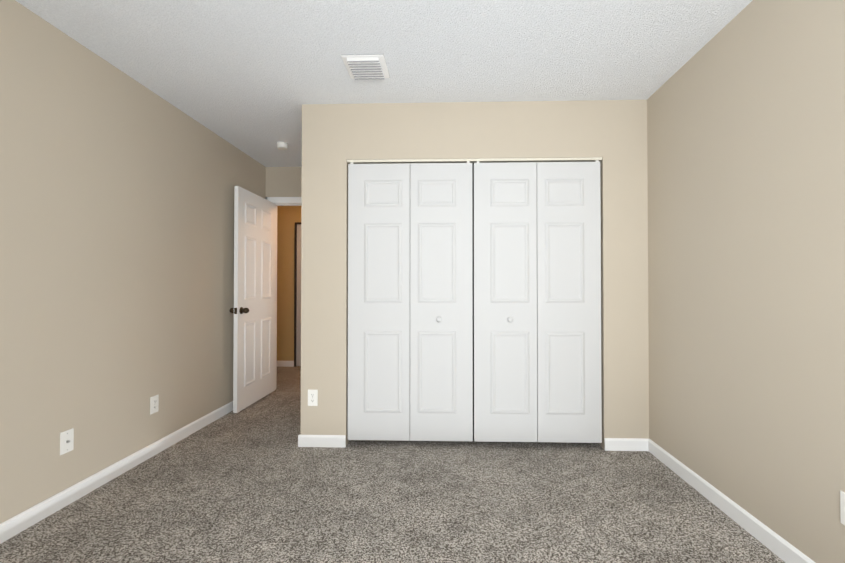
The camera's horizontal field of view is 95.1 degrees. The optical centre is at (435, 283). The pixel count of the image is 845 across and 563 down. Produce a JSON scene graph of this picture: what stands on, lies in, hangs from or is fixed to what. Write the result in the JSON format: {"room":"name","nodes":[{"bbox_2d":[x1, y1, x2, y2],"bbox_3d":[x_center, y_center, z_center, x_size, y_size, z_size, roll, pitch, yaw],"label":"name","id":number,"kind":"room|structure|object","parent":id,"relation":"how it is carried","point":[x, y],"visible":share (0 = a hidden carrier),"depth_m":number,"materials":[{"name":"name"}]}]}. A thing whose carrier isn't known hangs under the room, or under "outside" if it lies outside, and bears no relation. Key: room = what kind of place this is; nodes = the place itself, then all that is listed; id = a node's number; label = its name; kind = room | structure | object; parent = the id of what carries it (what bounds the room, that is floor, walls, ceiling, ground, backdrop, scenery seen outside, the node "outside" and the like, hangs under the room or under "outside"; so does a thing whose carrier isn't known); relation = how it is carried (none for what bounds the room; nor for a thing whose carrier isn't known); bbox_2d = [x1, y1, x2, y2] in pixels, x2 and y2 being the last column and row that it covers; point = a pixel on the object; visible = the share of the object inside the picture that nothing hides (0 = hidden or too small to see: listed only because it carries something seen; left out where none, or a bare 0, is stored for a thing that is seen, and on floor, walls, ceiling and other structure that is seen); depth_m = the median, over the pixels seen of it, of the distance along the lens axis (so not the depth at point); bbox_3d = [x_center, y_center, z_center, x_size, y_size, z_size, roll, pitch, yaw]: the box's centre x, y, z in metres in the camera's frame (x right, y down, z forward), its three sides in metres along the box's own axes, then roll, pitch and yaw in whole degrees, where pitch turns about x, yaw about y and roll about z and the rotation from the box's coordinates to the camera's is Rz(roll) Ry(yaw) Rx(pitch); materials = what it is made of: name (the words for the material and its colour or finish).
{"room":"empty bedroom","nodes":[
{"label":"empty bedroom","id":0,"kind":"room"},
{"bbox_2d":[0,0,265,523],"bbox_3d":[-1.986,-0.074,1.682,0.120,2.440,5.040,0,-1,2],"label":"wall","id":1,"kind":"structure","parent":0,"point":[117,186],"depth_m":2.19,"materials":[{"name":"beige paint"}]},
{"bbox_2d":[60,428,73,454],"bbox_3d":[-1.909,0.822,2.006,0.016,0.115,0.070,0,-1,2],"label":"outlet","id":2,"kind":"object","parent":1,"relation":"attached to","point":[66,441],"visible":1,"depth_m":2.00,"materials":[{"name":"white plastic"}]},
{"bbox_2d":[0,401,232,543],"bbox_3d":[-1.919,1.105,1.716,0.013,0.082,4.900,0,-1,2],"label":"baseboard","id":3,"kind":"structure","parent":1,"relation":"attached to","point":[11,527],"depth_m":2.16,"materials":[{"name":"white paint"}]},
{"bbox_2d":[150,395,158,414],"bbox_3d":[-1.895,0.819,2.607,0.008,0.115,0.070,0,-1,2],"label":"outlet","id":4,"kind":"object","parent":1,"relation":"attached to","point":[154,404],"visible":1,"depth_m":2.60,"materials":[{"name":"white plastic"}]},
{"bbox_2d":[230,186,275,412],"bbox_3d":[-1.768,0.147,3.817,0.175,2.020,0.774,0,-1,2],"label":"entry door","id":5,"kind":"structure","parent":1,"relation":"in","point":[253,310],"depth_m":3.72,"materials":[{"name":"white paint"}]},
{"bbox_2d":[266,167,301,196],"bbox_3d":[-0.818,-0.044,4.229,4.678,2.440,0.120,0,-1,2],"label":"wall","id":6,"kind":"structure","parent":0,"point":[283,181],"depth_m":4.21,"materials":[{"name":"beige paint"}]},
{"bbox_2d":[265,197,301,388],"bbox_3d":[-1.397,0.122,4.243,0.894,2.107,0.161,0,-1,2],"label":"door frame","id":7,"kind":"structure","parent":6,"relation":"attached to","point":[288,204],"depth_m":4.26,"materials":[{"name":"white paint"}]},
{"bbox_2d":[277,206,300,360],"bbox_3d":[-0.779,-0.029,5.558,4.678,2.440,0.120,0,-1,2],"label":"wall","id":8,"kind":"structure","parent":0,"point":[288,217],"depth_m":5.54,"materials":[{"name":"paint"}]},
{"bbox_2d":[277,361,293,366],"bbox_3d":[-0.781,1.149,5.478,4.678,0.082,0.013,0,-1,2],"label":"baseboard","id":9,"kind":"structure","parent":8,"relation":"attached to","point":[285,363],"depth_m":5.51,"materials":[{"name":"white paint"}]},
{"bbox_2d":[294,222,300,366],"bbox_3d":[-1.614,0.161,5.551,0.810,2.060,0.178,0,-1,2],"label":"door frame","id":10,"kind":"structure","parent":8,"relation":"attached to","point":[297,298],"depth_m":5.54,"materials":[{"name":"white paint"}]},
{"bbox_2d":[15,0,751,166],"bbox_3d":[-0.872,-1.336,2.390,4.918,0.100,6.490,0,-1,2],"label":"ceiling","id":11,"kind":"structure","parent":0,"point":[249,77],"depth_m":2.13,"materials":[{"name":"white paint"}]},
{"bbox_2d":[277,142,287,149],"bbox_3d":[-1.398,-1.250,3.530,0.100,0.045,0.100,0,-1,2],"label":"smoke detector","id":12,"kind":"object","parent":11,"relation":"attached to","point":[282,145],"visible":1,"depth_m":3.50,"materials":[{"name":"white plastic"}]},
{"bbox_2d":[341,54,389,79],"bbox_3d":[-0.411,-1.274,2.301,0.245,0.025,0.245,0,-1,2],"label":"ceiling vent","id":13,"kind":"object","parent":11,"relation":"in","point":[365,66],"visible":1,"depth_m":2.26,"materials":[{"name":"white metal"}]},
{"bbox_2d":[0,366,784,562],"bbox_3d":[-0.872,1.204,2.360,4.918,0.100,6.490,0,-1,2],"label":"floor","id":14,"kind":"structure","parent":0,"point":[253,483],"depth_m":1.98,"materials":[{"name":"carpet"}]},
{"bbox_2d":[472,163,473,431],"bbox_3d":[0.276,-0.059,3.028,2.007,2.440,0.010,0,-1,2],"label":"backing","id":15,"kind":"object","parent":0,"point":[473,274],"depth_m":3.02,"materials":[{"name":"black"}]},
{"bbox_2d":[301,100,648,448],"bbox_3d":[0.260,-0.061,2.778,2.438,2.440,0.110,0,-1,2],"label":"wall","id":16,"kind":"structure","parent":0,"point":[611,133],"depth_m":2.73,"materials":[{"name":"beige paint"}]},
{"bbox_2d":[308,389,317,405],"bbox_3d":[-0.873,0.813,2.742,0.070,0.115,0.008,0,-1,2],"label":"outlet","id":17,"kind":"object","parent":16,"relation":"attached to","point":[312,397],"visible":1,"depth_m":2.74,"materials":[{"name":"white plastic"}]},
{"bbox_2d":[300,434,345,447],"bbox_3d":[-0.786,1.117,2.733,0.299,0.082,0.013,0,-1,2],"label":"baseboard","id":18,"kind":"structure","parent":16,"relation":"attached to","point":[305,440],"depth_m":2.73,"materials":[{"name":"white paint"}]},
{"bbox_2d":[348,163,472,440],"bbox_3d":[-0.183,0.131,2.746,0.886,1.967,0.072,0,-1,2],"label":"bifold closet door","id":19,"kind":"structure","parent":16,"relation":"in","point":[410,336],"depth_m":2.74,"materials":[{"name":"white paint"}]},
{"bbox_2d":[347,157,601,163],"bbox_3d":[0.268,-0.868,2.761,1.801,0.028,0.052,0,-1,2],"label":"track rail","id":20,"kind":"object","parent":16,"relation":"attached to","point":[477,160],"visible":0.96,"depth_m":2.75,"materials":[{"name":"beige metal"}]},
{"bbox_2d":[474,162,601,442],"bbox_3d":[0.714,0.130,2.720,0.886,1.967,0.072,0,-1,2],"label":"bifold closet door","id":21,"kind":"structure","parent":16,"relation":"in","point":[537,301],"depth_m":2.72,"materials":[{"name":"white paint"}]},
{"bbox_2d":[647,0,844,562],"bbox_3d":[1.526,-0.067,2.305,0.120,2.440,6.490,0,-1,2],"label":"wall","id":22,"kind":"structure","parent":0,"point":[746,196],"depth_m":1.74,"materials":[{"name":"beige paint"}]},
{"bbox_2d":[644,438,814,562],"bbox_3d":[1.420,1.096,0.922,0.013,0.082,3.506,0,-1,2],"label":"baseboard","id":23,"kind":"structure","parent":22,"relation":"attached to","point":[784,550],"depth_m":1.87,"materials":[{"name":"white paint"}]},
{"bbox_2d":[840,491,844,524],"bbox_3d":[1.434,0.792,1.336,0.008,0.115,0.070,0,-1,2],"label":"outlet","id":24,"kind":"object","parent":22,"relation":"attached to","point":[842,505],"visible":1,"depth_m":1.36,"materials":[{"name":"white plastic"}]}
]}

